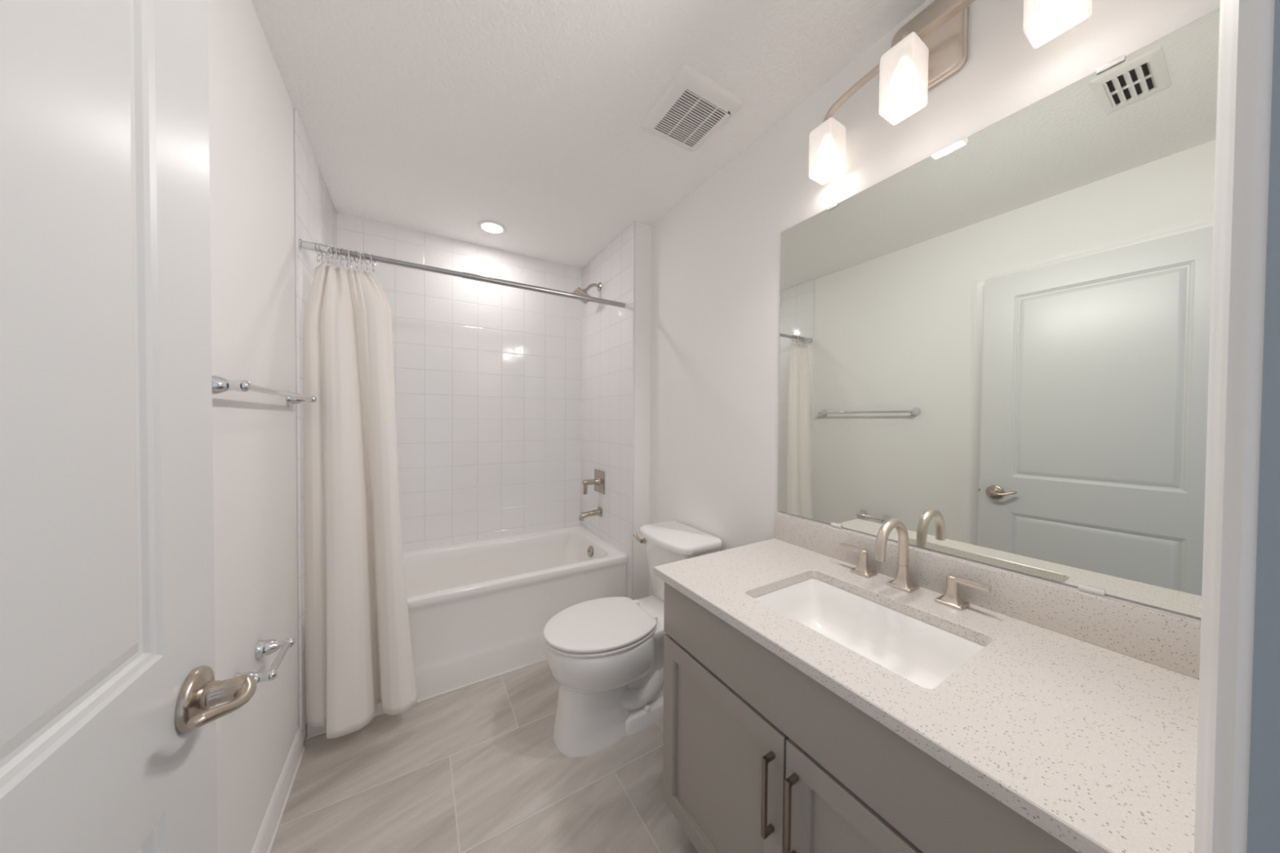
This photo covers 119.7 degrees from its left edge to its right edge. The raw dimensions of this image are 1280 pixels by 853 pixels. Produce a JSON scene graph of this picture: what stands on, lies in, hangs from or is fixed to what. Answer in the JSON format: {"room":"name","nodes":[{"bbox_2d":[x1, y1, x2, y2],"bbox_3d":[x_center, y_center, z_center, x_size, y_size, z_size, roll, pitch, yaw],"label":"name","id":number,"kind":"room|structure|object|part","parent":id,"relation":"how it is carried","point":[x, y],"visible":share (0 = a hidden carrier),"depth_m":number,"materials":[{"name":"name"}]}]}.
{"room":"bathroom","nodes":[
{"label":"bathroom","id":0,"kind":"room"},
{"bbox_2d":[207,0,337,852],"bbox_3d":[-1.075,0.036,0.921,0.130,2.440,2.914,0,1,-31],"label":"wall","id":1,"kind":"structure","parent":0,"point":[251,152],"depth_m":1.06,"materials":[{"name":"white paint"}]},
{"bbox_2d":[211,374,316,405],"bbox_3d":[-1.058,-0.095,1.074,0.079,0.051,0.686,0,1,-31],"label":"towel bar","id":2,"kind":"object","parent":1,"relation":"attached to","point":[220,384],"visible":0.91,"depth_m":0.82,"materials":[{"name":"silver metal"}]},
{"bbox_3d":[-0.894,-0.089,0.802,0.079,0.051,0.051,0,1,-31],"label":"post","id":3,"kind":"part","parent":2,"relation":"part of","materials":[{"name":"silver metal"}]},
{"bbox_3d":[-1.222,-0.100,1.346,0.079,0.051,0.051,0,1,-31],"label":"post","id":4,"kind":"part","parent":2,"relation":"part of","materials":[{"name":"silver metal"}]},
{"bbox_2d":[233,637,295,684],"bbox_3d":[-1.024,0.645,1.022,0.079,0.051,0.214,0,1,-31],"label":"toilet paper holder","id":5,"kind":"object","parent":1,"relation":"attached to","point":[264,648],"visible":0.84,"depth_m":1.06,"materials":[{"name":"silver metal"}]},
{"bbox_3d":[-0.982,0.646,0.952,0.079,0.051,0.051,0,1,-31],"label":"post","id":6,"kind":"part","parent":5,"relation":"part of","materials":[{"name":"silver metal"}]},
{"bbox_3d":[-1.066,0.643,1.092,0.079,0.051,0.051,0,1,-31],"label":"post","id":7,"kind":"part","parent":5,"relation":"part of","materials":[{"name":"silver metal"}]},
{"bbox_2d":[250,727,305,852],"bbox_3d":[-1.048,1.212,1.006,0.019,0.086,1.008,0,1,-31],"label":"baseboard","id":8,"kind":"structure","parent":1,"relation":"attached to","point":[264,842],"depth_m":1.20,"materials":[{"name":"white paint"}]},
{"bbox_2d":[298,238,633,310],"bbox_3d":[-0.678,-0.703,1.810,1.470,0.042,0.042,0,1,-31],"label":"curtain rod","id":9,"kind":"object","parent":1,"relation":"attached to","point":[304,245],"visible":1,"depth_m":1.72,"materials":[{"name":"grey metal"}]},
{"bbox_2d":[314,242,322,262],"bbox_3d":[-1.261,-0.681,1.459,0.009,0.075,0.047,0,1,-12],"label":"curtain ring","id":10,"kind":"object","parent":9,"relation":"hanging from","point":[317,254],"visible":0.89,"depth_m":1.45,"materials":[{"name":"silver metal"}]},
{"bbox_2d":[317,243,327,263],"bbox_3d":[-1.251,-0.681,1.466,0.009,0.075,0.047,0,1,-8],"label":"curtain ring","id":11,"kind":"object","parent":9,"relation":"hanging from","point":[322,255],"visible":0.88,"depth_m":1.46,"materials":[{"name":"silver metal"}]},
{"bbox_2d":[325,244,330,264],"bbox_3d":[-1.237,-0.681,1.474,0.009,0.075,0.047,0,2,-23],"label":"curtain ring","id":12,"kind":"object","parent":9,"relation":"hanging from","point":[327,256],"visible":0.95,"depth_m":1.47,"materials":[{"name":"silver metal"}]},
{"bbox_2d":[330,245,333,263],"bbox_3d":[-1.226,-0.681,1.479,0.010,0.074,0.046,0,1,-37],"label":"curtain ring","id":13,"kind":"object","parent":9,"relation":"hanging from","point":[332,255],"visible":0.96,"depth_m":1.47,"materials":[{"name":"silver metal"}]},
{"bbox_2d":[335,246,339,264],"bbox_3d":[-1.211,-0.681,1.488,0.009,0.074,0.046,0,1,-25],"label":"curtain ring","id":14,"kind":"object","parent":9,"relation":"hanging from","point":[337,255],"visible":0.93,"depth_m":1.48,"materials":[{"name":"silver metal"}]},
{"bbox_2d":[338,247,346,266],"bbox_3d":[-1.197,-0.681,1.497,0.009,0.074,0.047,0,1,-8],"label":"curtain ring","id":15,"kind":"object","parent":9,"relation":"hanging from","point":[342,259],"visible":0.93,"depth_m":1.49,"materials":[{"name":"silver metal"}]},
{"bbox_2d":[345,248,349,266],"bbox_3d":[-1.186,-0.681,1.504,0.047,0.075,0.009,-1,0,40],"label":"curtain ring","id":16,"kind":"object","parent":9,"relation":"hanging from","point":[346,260],"visible":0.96,"depth_m":1.50,"materials":[{"name":"silver metal"}]},
{"bbox_2d":[302,262,417,738],"bbox_3d":[-1.109,0.267,1.477,0.384,1.820,0.166,0,1,-27],"label":"shower curtain","id":17,"kind":"object","parent":16,"relation":"hanging from","point":[358,650],"visible":1,"depth_m":1.46,"materials":[{"name":"white fabric"}]},
{"bbox_2d":[348,248,354,266],"bbox_3d":[-1.173,-0.681,1.512,0.009,0.074,0.046,0,1,-16],"label":"curtain ring","id":18,"kind":"object","parent":9,"relation":"hanging from","point":[351,260],"visible":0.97,"depth_m":1.50,"materials":[{"name":"silver metal"}]},
{"bbox_2d":[354,250,359,269],"bbox_3d":[-1.160,-0.681,1.521,0.046,0.075,0.010,1,1,39],"label":"curtain ring","id":19,"kind":"object","parent":9,"relation":"hanging from","point":[357,262],"visible":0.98,"depth_m":1.52,"materials":[{"name":"silver metal"}]},
{"bbox_2d":[359,251,363,270],"bbox_3d":[-1.146,-0.681,1.529,0.009,0.075,0.047,0,2,-25],"label":"curtain ring","id":20,"kind":"object","parent":9,"relation":"hanging from","point":[360,252],"visible":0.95,"depth_m":1.52,"materials":[{"name":"silver metal"}]},
{"bbox_2d":[363,252,370,271],"bbox_3d":[-1.130,-0.681,1.539,0.009,0.075,0.047,0,1,-6],"label":"curtain ring","id":21,"kind":"object","parent":9,"relation":"hanging from","point":[366,264],"visible":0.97,"depth_m":1.54,"materials":[{"name":"silver metal"}]},
{"bbox_2d":[370,253,375,272],"bbox_3d":[-1.113,-0.681,1.549,0.009,0.075,0.046,0,1,-18],"label":"curtain ring","id":22,"kind":"object","parent":9,"relation":"hanging from","point":[373,264],"visible":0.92,"depth_m":1.54,"materials":[{"name":"silver metal"}]},
{"bbox_2d":[337,212,581,551],"bbox_3d":[-1.102,0.010,2.517,1.470,2.440,0.060,0,1,-31],"label":"wall","id":23,"kind":"structure","parent":0,"point":[487,376],"depth_m":2.49,"materials":[{"name":"tile"}]},
{"bbox_2d":[269,659,697,852],"bbox_3d":[-0.040,1.289,0.848,3.200,0.050,4.250,0,1,-31],"label":"floor","id":24,"kind":"structure","parent":0,"point":[478,767],"depth_m":1.29,"materials":[{"name":"tile"}]},
{"bbox_2d":[306,524,627,739],"bbox_3d":[-0.895,1.003,2.180,1.468,0.470,0.763,0,1,-31],"label":"bathtub","id":25,"kind":"object","parent":24,"relation":"on","point":[479,610],"visible":0.57,"depth_m":1.96,"materials":[{"name":"white ceramic"}]},
{"bbox_3d":[-0.338,0.843,2.509,0.019,0.072,0.072,0,1,-31],"label":"overflow plate","id":26,"kind":"part","parent":25,"relation":"part of","materials":[{"name":"silver metal"}]},
{"bbox_2d":[543,520,722,757],"bbox_3d":[-0.056,0.879,1.668,0.771,0.743,0.449,0,1,-31],"label":"toilet","id":27,"kind":"object","parent":24,"relation":"on","point":[605,655],"visible":0.85,"depth_m":1.49,"materials":[{"name":"white ceramic"}]},
{"bbox_3d":[-0.177,0.841,1.554,0.442,0.013,0.376,0,1,-31],"label":"seat","id":28,"kind":"part","parent":27,"relation":"part of","materials":[{"name":"white plastic"}]},
{"bbox_3d":[-0.162,0.945,1.565,0.468,0.194,0.372,0,1,-31],"label":"bowl","id":29,"kind":"part","parent":27,"relation":"part of","materials":[{"name":"white ceramic"}]},
{"bbox_3d":[-0.177,0.820,1.554,0.445,0.018,0.380,0,1,-31],"label":"lid","id":30,"kind":"part","parent":27,"relation":"part of","materials":[{"name":"white plastic"}]},
{"bbox_3d":[-0.005,0.573,1.904,0.027,0.040,0.087,0,1,-31],"label":"flush lever","id":31,"kind":"part","parent":27,"relation":"part of","materials":[{"name":"silver metal"}]},
{"bbox_3d":[0.173,0.528,1.785,0.256,0.040,0.402,0,1,-31],"label":"tank lid","id":32,"kind":"part","parent":27,"relation":"part of","materials":[{"name":"white ceramic"}]},
{"bbox_3d":[0.184,0.696,1.794,0.217,0.299,0.380,0,1,-31],"label":"tank","id":33,"kind":"part","parent":27,"relation":"part of","materials":[{"name":"white ceramic"}]},
{"bbox_2d":[662,582,1078,852],"bbox_3d":[0.535,0.868,0.895,0.578,0.798,0.940,0,1,-31],"label":"vanity cabinet","id":34,"kind":"object","parent":24,"relation":"on","point":[760,756],"visible":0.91,"depth_m":0.77,"materials":[{"name":"grey wood"}]},
{"bbox_3d":[0.195,0.912,0.980,0.020,0.520,0.442,0,1,-31],"label":"door","id":35,"kind":"part","parent":34,"relation":"part of","materials":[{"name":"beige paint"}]},
{"bbox_3d":[0.275,0.790,0.798,0.032,0.170,0.010,0,1,-31],"label":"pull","id":36,"kind":"part","parent":34,"relation":"part of","materials":[{"name":"silver metal"}]},
{"bbox_3d":[0.305,0.791,0.748,0.032,0.170,0.010,0,1,-31],"label":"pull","id":37,"kind":"part","parent":34,"relation":"part of","materials":[{"name":"silver metal"}]},
{"bbox_3d":[0.425,0.919,0.597,0.020,0.520,0.442,0,1,-31],"label":"door","id":38,"kind":"part","parent":34,"relation":"part of","materials":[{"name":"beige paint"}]},
{"bbox_2d":[653,511,1200,852],"bbox_3d":[0.536,0.404,0.894,0.578,0.127,0.955,0,1,-31],"label":"countertop","id":39,"kind":"structure","parent":34,"relation":"on","point":[1077,712],"depth_m":0.66,"materials":[{"name":"stone"}]},
{"bbox_2d":[753,577,986,688],"bbox_3d":[0.511,0.540,0.887,0.364,0.143,0.480,0,1,-31],"label":"sink","id":40,"kind":"object","parent":39,"relation":"in","point":[925,654],"visible":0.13,"depth_m":0.97,"materials":[{"name":"white ceramic"}]},
{"bbox_2d":[839,518,991,610],"bbox_3d":[0.681,0.343,0.995,0.166,0.197,0.359,0,1,-31],"label":"faucet","id":41,"kind":"object","parent":39,"relation":"on","point":[951,598],"visible":1,"depth_m":0.99,"materials":[{"name":"silver metal"}]},
{"bbox_3d":[0.655,0.375,1.143,0.016,0.012,0.078,0,1,-31],"label":"lever","id":42,"kind":"part","parent":41,"relation":"part of","materials":[{"name":"silver metal"}]},
{"bbox_3d":[0.672,0.405,1.116,0.054,0.069,0.054,0,1,-31],"label":"handle","id":43,"kind":"part","parent":41,"relation":"part of","materials":[{"name":"silver metal"}]},
{"bbox_3d":[0.680,0.343,0.997,0.166,0.197,0.058,0,1,-31],"label":"spout","id":44,"kind":"part","parent":41,"relation":"part of","materials":[{"name":"silver metal"}]},
{"bbox_3d":[0.783,0.409,0.931,0.054,0.069,0.054,0,1,-31],"label":"handle","id":45,"kind":"part","parent":41,"relation":"part of","materials":[{"name":"silver metal"}]},
{"bbox_3d":[0.800,0.380,0.903,0.016,0.012,0.078,0,1,-31],"label":"lever","id":46,"kind":"part","parent":41,"relation":"part of","materials":[{"name":"silver metal"}]},
{"bbox_2d":[250,0,927,268],"bbox_3d":[-0.023,-1.216,0.808,3.200,0.080,4.250,0,1,-31],"label":"ceiling","id":47,"kind":"structure","parent":0,"point":[439,117],"depth_m":1.32,"materials":[{"name":"white paint"}]},
{"bbox_2d":[477,219,506,235],"bbox_3d":[-0.893,-1.201,2.246,0.164,0.010,0.164,0,1,-31],"label":"recessed light","id":48,"kind":"object","parent":47,"relation":"in","point":[491,227],"visible":1,"depth_m":2.24,"materials":[{"name":"white plastic"}]},
{"bbox_2d":[640,65,742,151],"bbox_3d":[0.189,-1.171,1.402,0.272,0.025,0.293,0,1,-31],"label":"exhaust fan","id":49,"kind":"object","parent":47,"relation":"attached to","point":[693,107],"visible":1,"depth_m":1.36,"materials":[{"name":"white plastic"}]},
{"bbox_2d":[580,0,1220,619],"bbox_3d":[0.355,0.032,1.756,0.240,2.440,2.868,0,1,-31],"label":"wall","id":50,"kind":"structure","parent":0,"point":[707,304],"depth_m":1.64,"materials":[{"name":"white paint"}]},
{"bbox_2d":[572,282,601,303],"bbox_3d":[-0.356,-0.921,2.522,0.183,0.148,0.116,0,1,-31],"label":"fitting","id":51,"kind":"object","parent":50,"relation":"attached to","point":[579,291],"visible":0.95,"depth_m":2.51,"materials":[{"name":"silver metal"}]},
{"bbox_3d":[-0.328,-0.944,2.539,0.116,0.075,0.021,0,1,-31],"label":"arm","id":52,"kind":"part","parent":51,"relation":"part of","materials":[{"name":"silver metal"}]},
{"bbox_2d":[578,506,601,520],"bbox_3d":[-0.343,0.597,2.532,0.157,0.074,0.060,0,1,-31],"label":"tub spout","id":53,"kind":"object","parent":50,"relation":"attached to","point":[597,512],"visible":1,"depth_m":2.52,"materials":[{"name":"silver metal"}]},
{"bbox_2d":[582,469,604,494],"bbox_3d":[-0.331,0.382,2.546,0.122,0.157,0.160,0,1,-31],"label":"shower valve","id":54,"kind":"object","parent":50,"relation":"attached to","point":[598,482],"visible":1,"depth_m":2.54,"materials":[{"name":"silver metal"}]},
{"bbox_3d":[-0.371,0.417,2.523,0.026,0.087,0.016,0,1,-31],"label":"handle","id":55,"kind":"part","parent":54,"relation":"part of","materials":[{"name":"silver metal"}]},
{"bbox_3d":[-0.334,0.380,2.545,0.116,0.060,0.060,0,1,-31],"label":"stem","id":56,"kind":"part","parent":54,"relation":"part of","materials":[{"name":"silver metal"}]},
{"bbox_3d":[-0.282,0.380,2.576,0.007,0.154,0.160,0,1,-31],"label":"plate","id":57,"kind":"part","parent":54,"relation":"part of","materials":[{"name":"silver metal"}]},
{"bbox_2d":[808,0,1092,185],"bbox_3d":[0.720,-0.981,0.976,0.173,0.329,0.597,0,1,-31],"label":"vanity light","id":58,"kind":"object","parent":50,"relation":"attached to","point":[931,47],"visible":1,"depth_m":0.96,"materials":[{"name":"white glass"}]},
{"bbox_3d":[0.610,-0.896,1.212,0.081,0.150,0.081,0,1,-31],"label":"lamp shade","id":59,"kind":"part","parent":58,"relation":"part of","materials":[{"name":"white glass"}]},
{"bbox_3d":[0.731,-0.997,0.986,0.038,0.056,0.533,0,1,-27],"label":"arm","id":60,"kind":"part","parent":58,"relation":"part of","materials":[{"name":"silver metal"}]},
{"bbox_3d":[0.678,-0.891,0.957,0.081,0.150,0.081,0,1,-31],"label":"lamp shade","id":61,"kind":"part","parent":58,"relation":"part of","materials":[{"name":"white glass"}]},
{"bbox_3d":[0.723,-1.004,0.982,0.122,0.050,0.017,0,1,-31],"label":"stem","id":62,"kind":"part","parent":58,"relation":"part of","materials":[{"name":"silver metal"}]},
{"bbox_3d":[0.843,-0.890,0.750,0.081,0.150,0.081,0,1,-31],"label":"lamp shade","id":63,"kind":"part","parent":58,"relation":"part of","materials":[{"name":"white glass"}]},
{"bbox_2d":[773,512,1200,679],"bbox_3d":[0.775,0.393,1.038,0.020,0.099,0.955,0,1,-31],"label":"backsplash","id":64,"kind":"structure","parent":50,"relation":"attached to","point":[1170,642],"depth_m":0.82,"materials":[{"name":"stone"}]},
{"bbox_2d":[777,8,1219,617],"bbox_3d":[0.778,-0.201,1.041,0.009,1.080,0.927,0,1,-31],"label":"mirror","id":65,"kind":"object","parent":50,"relation":"attached to","point":[996,347],"visible":1,"depth_m":0.84,"materials":[{"name":"grey mirror"}]},
{"bbox_3d":[0.371,0.058,0.160,3.200,2.440,0.118,0,1,-31],"label":"wall","id":66,"kind":"structure","parent":0,"visible":0},
{"bbox_2d":[0,0,257,852],"bbox_3d":[-0.449,0.238,0.201,0.166,2.047,0.784,0,1,-29],"label":"door","id":67,"kind":"structure","parent":66,"relation":"in","point":[110,692],"depth_m":0.36,"materials":[{"name":"white paint"}]},
{"bbox_2d":[1193,0,1258,852],"bbox_3d":[0.052,0.215,0.049,0.886,2.125,0.015,0,1,-31],"label":"trim","id":68,"kind":"structure","parent":66,"relation":"attached to","point":[1238,19],"depth_m":0.24,"materials":[{"name":"white paint"}]},
{"bbox_2d":[1231,0,1275,852],"bbox_3d":[0.086,0.237,-0.008,0.800,2.082,0.118,0,1,-31],"label":"trim","id":69,"kind":"structure","parent":66,"relation":"attached to","point":[1266,7],"depth_m":0.23,"materials":[{"name":"white paint"}]},
{"bbox_2d":[1246,0,1279,852],"bbox_3d":[0.413,0.246,0.187,0.002,2.063,0.112,0,1,-31],"label":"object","id":70,"kind":"structure","parent":66,"relation":"attached to","point":[1264,793],"depth_m":0.23,"materials":[{"name":"grey paint"}]}
]}

